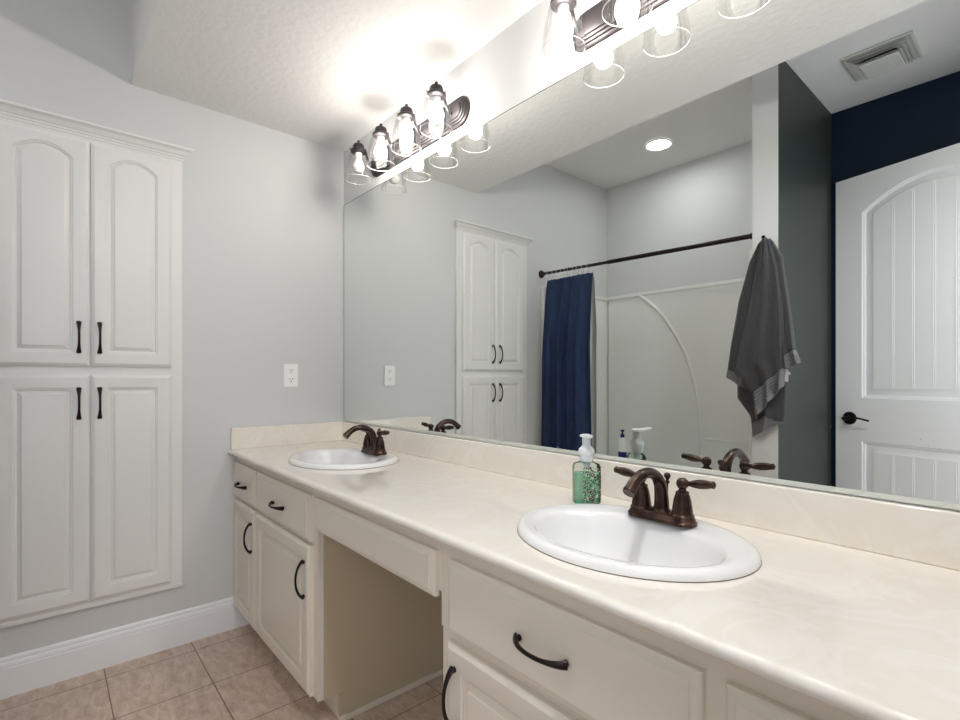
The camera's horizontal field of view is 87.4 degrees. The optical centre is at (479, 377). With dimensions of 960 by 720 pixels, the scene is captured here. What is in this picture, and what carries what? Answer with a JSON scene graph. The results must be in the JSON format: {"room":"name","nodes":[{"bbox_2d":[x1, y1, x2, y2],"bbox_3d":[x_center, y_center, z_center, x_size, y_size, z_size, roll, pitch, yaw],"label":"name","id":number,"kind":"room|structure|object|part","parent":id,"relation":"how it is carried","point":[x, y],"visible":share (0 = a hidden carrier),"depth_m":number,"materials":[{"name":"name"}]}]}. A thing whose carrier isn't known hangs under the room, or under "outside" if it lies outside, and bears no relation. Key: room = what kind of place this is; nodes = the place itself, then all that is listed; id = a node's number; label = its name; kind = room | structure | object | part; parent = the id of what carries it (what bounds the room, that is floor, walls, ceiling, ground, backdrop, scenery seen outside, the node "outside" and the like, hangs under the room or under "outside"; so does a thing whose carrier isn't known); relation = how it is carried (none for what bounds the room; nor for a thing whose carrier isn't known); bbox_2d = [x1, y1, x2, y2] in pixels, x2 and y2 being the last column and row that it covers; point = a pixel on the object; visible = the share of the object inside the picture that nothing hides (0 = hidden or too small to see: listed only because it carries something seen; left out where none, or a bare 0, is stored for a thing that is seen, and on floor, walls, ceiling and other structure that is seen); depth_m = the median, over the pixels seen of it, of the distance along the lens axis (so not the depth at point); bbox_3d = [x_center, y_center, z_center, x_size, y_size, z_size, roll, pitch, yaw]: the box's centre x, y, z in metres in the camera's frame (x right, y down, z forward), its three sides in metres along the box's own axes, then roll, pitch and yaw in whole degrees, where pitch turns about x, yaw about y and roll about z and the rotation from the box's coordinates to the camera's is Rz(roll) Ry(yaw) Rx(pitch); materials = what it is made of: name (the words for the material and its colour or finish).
{"room":"bathroom","nodes":[
{"label":"bathroom","id":0,"kind":"room"},
{"bbox_2d":[0,0,343,657],"bbox_3d":[-1.711,-0.220,2.007,2.650,2.830,0.100,0,0,-41],"label":"wall","id":1,"kind":"structure","parent":0,"point":[263,207],"depth_m":2.35,"materials":[{"name":"white paint"}]},
{"bbox_2d":[0,99,193,628],"bbox_3d":[-1.565,-0.044,2.019,0.728,1.946,0.072,0,0,-41],"label":"linen cabinet","id":2,"kind":"object","parent":1,"relation":"attached to","point":[91,213],"visible":1,"depth_m":2.01,"materials":[{"name":"white paint"}]},
{"bbox_3d":[-1.678,0.445,1.932,0.281,0.911,0.020,0,0,-41],"label":"door","id":3,"kind":"part","parent":2,"relation":"part of","materials":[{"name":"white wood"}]},
{"bbox_3d":[-1.678,-0.496,1.932,0.281,0.901,0.020,0,0,-41],"label":"door","id":4,"kind":"part","parent":2,"relation":"part of","materials":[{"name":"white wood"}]},
{"bbox_3d":[-1.580,0.103,1.981,0.017,0.129,0.034,0,0,-41],"label":"handle","id":5,"kind":"part","parent":2,"relation":"part of","materials":[{"name":"brown metal"}]},
{"bbox_3d":[-1.580,-0.160,1.981,0.017,0.129,0.034,0,0,-41],"label":"handle","id":6,"kind":"part","parent":2,"relation":"part of","materials":[{"name":"brown metal"}]},
{"bbox_3d":[-1.570,-0.991,2.025,0.728,0.052,0.056,0,0,-41],"label":"crown moulding","id":7,"kind":"part","parent":2,"relation":"part of","materials":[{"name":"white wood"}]},
{"bbox_3d":[-1.530,0.103,2.024,0.017,0.129,0.034,0,0,-41],"label":"handle","id":8,"kind":"part","parent":2,"relation":"part of","materials":[{"name":"brown metal"}]},
{"bbox_3d":[-1.530,-0.160,2.024,0.017,0.129,0.034,0,0,-41],"label":"handle","id":9,"kind":"part","parent":2,"relation":"part of","materials":[{"name":"brown metal"}]},
{"bbox_3d":[-1.462,0.445,2.118,0.281,0.911,0.020,0,0,-41],"label":"door","id":10,"kind":"part","parent":2,"relation":"part of","materials":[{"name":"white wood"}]},
{"bbox_3d":[-1.462,-0.496,2.118,0.281,0.901,0.020,0,0,-41],"label":"door","id":11,"kind":"part","parent":2,"relation":"part of","materials":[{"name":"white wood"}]},
{"bbox_2d":[0,596,248,699],"bbox_3d":[-1.541,1.121,2.078,1.100,0.149,0.015,0,0,-41],"label":"baseboard","id":12,"kind":"structure","parent":1,"relation":"attached to","point":[26,671],"depth_m":2.08,"materials":[{"name":"white paint"}]},
{"bbox_2d":[284,364,297,386],"bbox_3d":[-0.969,-0.011,2.576,0.071,0.119,0.008,0,0,-41],"label":"wall outlet","id":13,"kind":"object","parent":1,"relation":"attached to","point":[290,370],"visible":1,"depth_m":2.57,"materials":[{"name":"white plastic"}]},
{"bbox_2d":[288,368,293,373],"bbox_3d":[-0.967,-0.034,2.574,0.033,0.028,0.002,0,0,-41],"label":"receptacle","id":14,"kind":"object","parent":13,"relation":"attached to","point":[290,370],"depth_m":2.57,"materials":[{"name":"white plastic"}]},
{"bbox_2d":[288,377,293,382],"bbox_3d":[-0.967,0.013,2.574,0.033,0.028,0.002,0,0,-41],"label":"receptacle","id":15,"kind":"object","parent":13,"relation":"attached to","point":[290,379],"depth_m":2.57,"materials":[{"name":"white plastic"}]},
{"bbox_2d":[0,624,442,719],"bbox_3d":[-0.809,1.235,0.963,2.650,0.080,2.860,0,0,-41],"label":"floor","id":16,"kind":"structure","parent":0,"point":[233,674],"depth_m":1.90,"materials":[{"name":"tile"}]},
{"bbox_2d":[234,458,442,719],"bbox_3d":[-0.665,0.780,2.209,0.601,0.830,0.958,0,0,-41],"label":"vanity cabinet","id":17,"kind":"object","parent":16,"relation":"on","point":[354,634],"visible":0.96,"depth_m":1.85,"materials":[{"name":"beige paint"}]},
{"bbox_3d":[-1.086,0.489,2.263,0.034,0.017,0.125,0,0,-41],"label":"handle","id":18,"kind":"part","parent":17,"relation":"part of","materials":[{"name":"brown metal"}]},
{"bbox_3d":[-1.066,0.482,2.281,0.020,0.160,0.321,0,0,-41],"label":"drawer","id":19,"kind":"part","parent":17,"relation":"part of","materials":[{"name":"beige paint"}]},
{"bbox_3d":[-1.066,0.833,2.281,0.020,0.514,0.321,0,0,-41],"label":"door","id":20,"kind":"part","parent":17,"relation":"part of","materials":[{"name":"beige paint"}]},
{"bbox_3d":[-1.003,0.695,2.167,0.034,0.137,0.017,0,0,-41],"label":"handle","id":21,"kind":"part","parent":17,"relation":"part of","materials":[{"name":"brown metal"}]},
{"bbox_3d":[-0.783,0.489,1.913,0.034,0.017,0.125,0,0,-41],"label":"handle","id":22,"kind":"part","parent":17,"relation":"part of","materials":[{"name":"brown metal"}]},
{"bbox_3d":[-0.763,0.482,1.930,0.020,0.160,0.569,0,0,-41],"label":"drawer","id":23,"kind":"part","parent":17,"relation":"part of","materials":[{"name":"beige paint"}]},
{"bbox_3d":[-0.763,0.833,1.930,0.020,0.514,0.569,0,0,-41],"label":"door","id":24,"kind":"part","parent":17,"relation":"part of","materials":[{"name":"beige paint"}]},
{"bbox_3d":[-0.620,0.695,1.723,0.034,0.137,0.017,0,0,-41],"label":"handle","id":25,"kind":"part","parent":17,"relation":"part of","materials":[{"name":"brown metal"}]},
{"bbox_3d":[-0.338,0.780,1.887,0.527,0.830,0.018,0,0,-41],"label":"panel","id":26,"kind":"part","parent":17,"relation":"part of","materials":[{"name":"beige paint"}]},
{"bbox_3d":[-0.308,1.185,1.893,0.473,0.020,0.012,0,0,-41],"label":"shoe moulding","id":27,"kind":"part","parent":17,"relation":"part of","materials":[{"name":"beige paint"}]},
{"bbox_2d":[228,421,959,719],"bbox_3d":[-0.105,0.303,1.570,0.590,0.124,2.658,0,0,-41],"label":"countertop","id":28,"kind":"structure","parent":17,"relation":"on","point":[852,605],"depth_m":0.91,"materials":[{"name":"stone"}]},
{"bbox_2d":[288,448,399,469],"bbox_3d":[-0.565,0.410,2.095,0.428,0.171,0.512,0,0,-41],"label":"sink","id":29,"kind":"object","parent":28,"relation":"in","point":[331,458],"visible":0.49,"depth_m":2.16,"materials":[{"name":"white ceramic"}]},
{"bbox_2d":[343,425,389,454],"bbox_3d":[-0.473,0.263,2.171,0.196,0.126,0.195,0,0,0],"label":"faucet","id":30,"kind":"object","parent":28,"relation":"on","point":[372,444],"visible":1,"depth_m":2.12,"materials":[{"name":"brown metal"}]},
{"bbox_3d":[-0.504,0.254,2.133,0.166,0.108,0.046,0,0,-41],"label":"spout","id":31,"kind":"part","parent":30,"relation":"part of","materials":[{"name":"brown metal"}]},
{"bbox_3d":[-0.492,0.266,2.210,0.051,0.087,0.051,0,0,-41],"label":"handle","id":32,"kind":"part","parent":30,"relation":"part of","materials":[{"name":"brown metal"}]},
{"bbox_3d":[-0.459,0.316,2.172,0.060,0.020,0.164,0,0,-41],"label":"plate","id":33,"kind":"part","parent":30,"relation":"part of","materials":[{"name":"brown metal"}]},
{"bbox_3d":[-0.426,0.266,2.134,0.051,0.087,0.051,0,0,-41],"label":"handle","id":34,"kind":"part","parent":30,"relation":"part of","materials":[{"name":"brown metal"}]},
{"bbox_3d":[-0.400,0.231,2.103,0.020,0.022,0.068,0,0,-41],"label":"lever","id":35,"kind":"part","parent":30,"relation":"part of","materials":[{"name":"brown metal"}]},
{"bbox_2d":[315,492,442,596],"bbox_3d":[-0.316,0.437,1.427,0.040,0.144,0.705,0,0,-41],"label":"drawer","id":36,"kind":"object","parent":28,"relation":"attached to","point":[416,558],"visible":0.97,"depth_m":1.33,"materials":[{"name":"beige paint"}]},
{"bbox_2d":[572,434,600,503],"bbox_3d":[0.291,0.246,1.362,0.073,0.191,0.069,0,0,1],"label":"soap dispenser","id":37,"kind":"object","parent":28,"relation":"on","point":[586,485],"visible":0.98,"depth_m":1.35,"materials":[{"name":"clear plastic"}]},
{"bbox_2d":[517,503,761,582],"bbox_3d":[0.316,0.410,1.076,0.428,0.171,0.512,0,0,-41],"label":"sink","id":38,"kind":"object","parent":28,"relation":"in","point":[604,538],"visible":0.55,"depth_m":1.10,"materials":[{"name":"white ceramic"}]},
{"bbox_2d":[614,466,715,527],"bbox_3d":[0.403,0.263,1.156,0.196,0.126,0.195,0,0,0],"label":"faucet","id":39,"kind":"object","parent":28,"relation":"on","point":[681,514],"visible":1,"depth_m":1.12,"materials":[{"name":"brown metal"}]},
{"bbox_3d":[0.357,0.231,1.225,0.020,0.022,0.068,0,0,-41],"label":"lever","id":40,"kind":"part","parent":39,"relation":"part of","materials":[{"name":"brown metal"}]},
{"bbox_3d":[0.384,0.266,1.196,0.051,0.087,0.051,0,0,-41],"label":"handle","id":41,"kind":"part","parent":39,"relation":"part of","materials":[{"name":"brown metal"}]},
{"bbox_3d":[0.372,0.254,1.118,0.166,0.108,0.046,0,0,-41],"label":"spout","id":42,"kind":"part","parent":39,"relation":"part of","materials":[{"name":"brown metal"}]},
{"bbox_3d":[0.417,0.316,1.157,0.060,0.020,0.164,0,0,-41],"label":"plate","id":43,"kind":"part","parent":39,"relation":"part of","materials":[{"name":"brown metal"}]},
{"bbox_3d":[0.438,0.265,1.175,0.016,0.086,0.016,0,0,-41],"label":"lift rod","id":44,"kind":"part","parent":39,"relation":"part of","materials":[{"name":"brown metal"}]},
{"bbox_3d":[0.451,0.266,1.119,0.051,0.087,0.051,0,0,-41],"label":"handle","id":45,"kind":"part","parent":39,"relation":"part of","materials":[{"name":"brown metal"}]},
{"bbox_3d":[0.476,0.231,1.088,0.020,0.022,0.068,0,0,-41],"label":"lever","id":46,"kind":"part","parent":39,"relation":"part of","materials":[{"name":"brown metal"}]},
{"bbox_2d":[442,544,862,719],"bbox_3d":[0.426,0.780,0.946,0.601,0.830,1.016,0,0,-41],"label":"vanity cabinet","id":47,"kind":"object","parent":16,"relation":"on","point":[516,647],"visible":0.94,"depth_m":0.87,"materials":[{"name":"beige paint"}]},
{"bbox_3d":[-0.068,0.695,1.084,0.034,0.137,0.017,0,0,-41],"label":"handle","id":48,"kind":"part","parent":47,"relation":"part of","materials":[{"name":"brown metal"}]},
{"bbox_3d":[0.118,0.839,0.909,0.020,0.503,0.576,0,0,-41],"label":"door","id":49,"kind":"part","parent":47,"relation":"part of","materials":[{"name":"beige paint"}]},
{"bbox_3d":[0.098,0.489,0.892,0.034,0.017,0.131,0,0,-41],"label":"handle","id":50,"kind":"part","parent":47,"relation":"part of","materials":[{"name":"brown metal"}]},
{"bbox_3d":[0.118,0.487,0.909,0.020,0.163,0.576,0,0,-41],"label":"drawer","id":51,"kind":"part","parent":47,"relation":"part of","materials":[{"name":"beige paint"}]},
{"bbox_3d":[0.435,0.487,0.543,0.020,0.163,0.329,0,0,-41],"label":"drawer","id":52,"kind":"part","parent":47,"relation":"part of","materials":[{"name":"beige paint"}]},
{"bbox_2d":[132,0,542,150],"bbox_3d":[-0.847,-1.480,0.930,2.550,0.470,2.860,0,0,-41],"label":"ceiling","id":53,"kind":"structure","parent":0,"point":[328,73],"depth_m":1.93,"materials":[{"name":"white paint"}]},
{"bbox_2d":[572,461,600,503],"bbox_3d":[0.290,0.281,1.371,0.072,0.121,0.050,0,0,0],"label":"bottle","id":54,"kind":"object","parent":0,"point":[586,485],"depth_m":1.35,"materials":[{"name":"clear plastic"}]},
{"bbox_2d":[344,0,959,511],"bbox_3d":[0.189,-0.220,1.758,0.100,2.830,2.760,0,0,-41],"label":"wall","id":55,"kind":"structure","parent":0,"point":[509,69],"depth_m":1.79,"materials":[{"name":"white paint"}]},
{"bbox_2d":[345,81,469,184],"bbox_3d":[-0.357,-1.049,2.187,0.165,0.191,0.784,0,0,-41],"label":"vanity light","id":56,"kind":"object","parent":55,"relation":"attached to","point":[441,122],"visible":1,"depth_m":2.12,"materials":[{"name":"brown metal"}]},
{"bbox_3d":[-0.585,-1.022,2.424,0.128,0.138,0.128,0,0,-41],"label":"lamp shade","id":57,"kind":"part","parent":56,"relation":"part of","materials":[{"name":"clear glass"}]},
{"bbox_3d":[-0.585,-1.023,2.424,0.057,0.078,0.057,0,0,-41],"label":"bulb","id":58,"kind":"part","parent":56,"relation":"part of","materials":[{"name":"white glass"}]},
{"bbox_3d":[-0.547,-1.073,2.456,0.055,0.069,0.011,0,0,-41],"label":"arm","id":59,"kind":"part","parent":56,"relation":"part of","materials":[{"name":"brown metal"}]},
{"bbox_3d":[-0.446,-1.022,2.263,0.128,0.138,0.128,0,0,-41],"label":"lamp shade","id":60,"kind":"part","parent":56,"relation":"part of","materials":[{"name":"clear glass"}]},
{"bbox_3d":[-0.446,-1.023,2.263,0.057,0.078,0.057,0,0,-41],"label":"bulb","id":61,"kind":"part","parent":56,"relation":"part of","materials":[{"name":"white glass"}]},
{"bbox_3d":[-0.409,-1.073,2.295,0.055,0.069,0.011,0,0,-41],"label":"arm","id":62,"kind":"part","parent":56,"relation":"part of","materials":[{"name":"brown metal"}]},
{"bbox_3d":[-0.307,-1.022,2.102,0.128,0.138,0.128,0,0,-41],"label":"lamp shade","id":63,"kind":"part","parent":56,"relation":"part of","materials":[{"name":"clear glass"}]},
{"bbox_3d":[-0.307,-1.023,2.102,0.057,0.078,0.057,0,0,-41],"label":"bulb","id":64,"kind":"part","parent":56,"relation":"part of","materials":[{"name":"white glass"}]},
{"bbox_3d":[-0.270,-1.073,2.134,0.055,0.069,0.011,0,0,-41],"label":"arm","id":65,"kind":"part","parent":56,"relation":"part of","materials":[{"name":"brown metal"}]},
{"bbox_3d":[-0.169,-1.022,1.941,0.128,0.138,0.128,0,0,-41],"label":"lamp shade","id":66,"kind":"part","parent":56,"relation":"part of","materials":[{"name":"clear glass"}]},
{"bbox_3d":[-0.169,-1.023,1.941,0.057,0.078,0.057,0,0,-41],"label":"bulb","id":67,"kind":"part","parent":56,"relation":"part of","materials":[{"name":"white glass"}]},
{"bbox_3d":[-0.131,-1.073,1.974,0.055,0.069,0.011,0,0,-41],"label":"arm","id":68,"kind":"part","parent":56,"relation":"part of","materials":[{"name":"brown metal"}]},
{"bbox_2d":[541,0,668,63],"bbox_3d":[0.471,-1.049,1.228,0.165,0.191,0.784,0,0,-41],"label":"vanity light","id":69,"kind":"object","parent":55,"relation":"attached to","point":[605,18],"visible":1,"depth_m":1.45,"materials":[{"name":"brown metal"}]},
{"bbox_3d":[0.243,-1.022,1.465,0.128,0.138,0.128,0,0,-41],"label":"lamp shade","id":70,"kind":"part","parent":69,"relation":"part of","materials":[{"name":"clear glass"}]},
{"bbox_3d":[0.243,-1.023,1.465,0.057,0.078,0.057,0,0,-41],"label":"bulb","id":71,"kind":"part","parent":69,"relation":"part of","materials":[{"name":"white glass"}]},
{"bbox_3d":[0.281,-1.073,1.497,0.055,0.069,0.011,0,0,-41],"label":"arm","id":72,"kind":"part","parent":69,"relation":"part of","materials":[{"name":"brown metal"}]},
{"bbox_3d":[0.382,-1.022,1.304,0.128,0.138,0.128,0,0,-41],"label":"lamp shade","id":73,"kind":"part","parent":69,"relation":"part of","materials":[{"name":"clear glass"}]},
{"bbox_2d":[342,422,959,570],"bbox_3d":[0.117,0.291,1.749,0.020,0.102,2.638,0,0,-41],"label":"backsplash","id":74,"kind":"structure","parent":55,"relation":"attached to","point":[927,535],"depth_m":1.13,"materials":[{"name":"stone"}]},
{"bbox_2d":[344,0,959,510],"bbox_3d":[0.117,-0.355,1.762,0.004,1.186,2.652,0,0,-41],"label":"wall mirror","id":75,"kind":"object","parent":55,"relation":"attached to","point":[725,241],"visible":1,"depth_m":1.25,"materials":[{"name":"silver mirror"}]}
]}

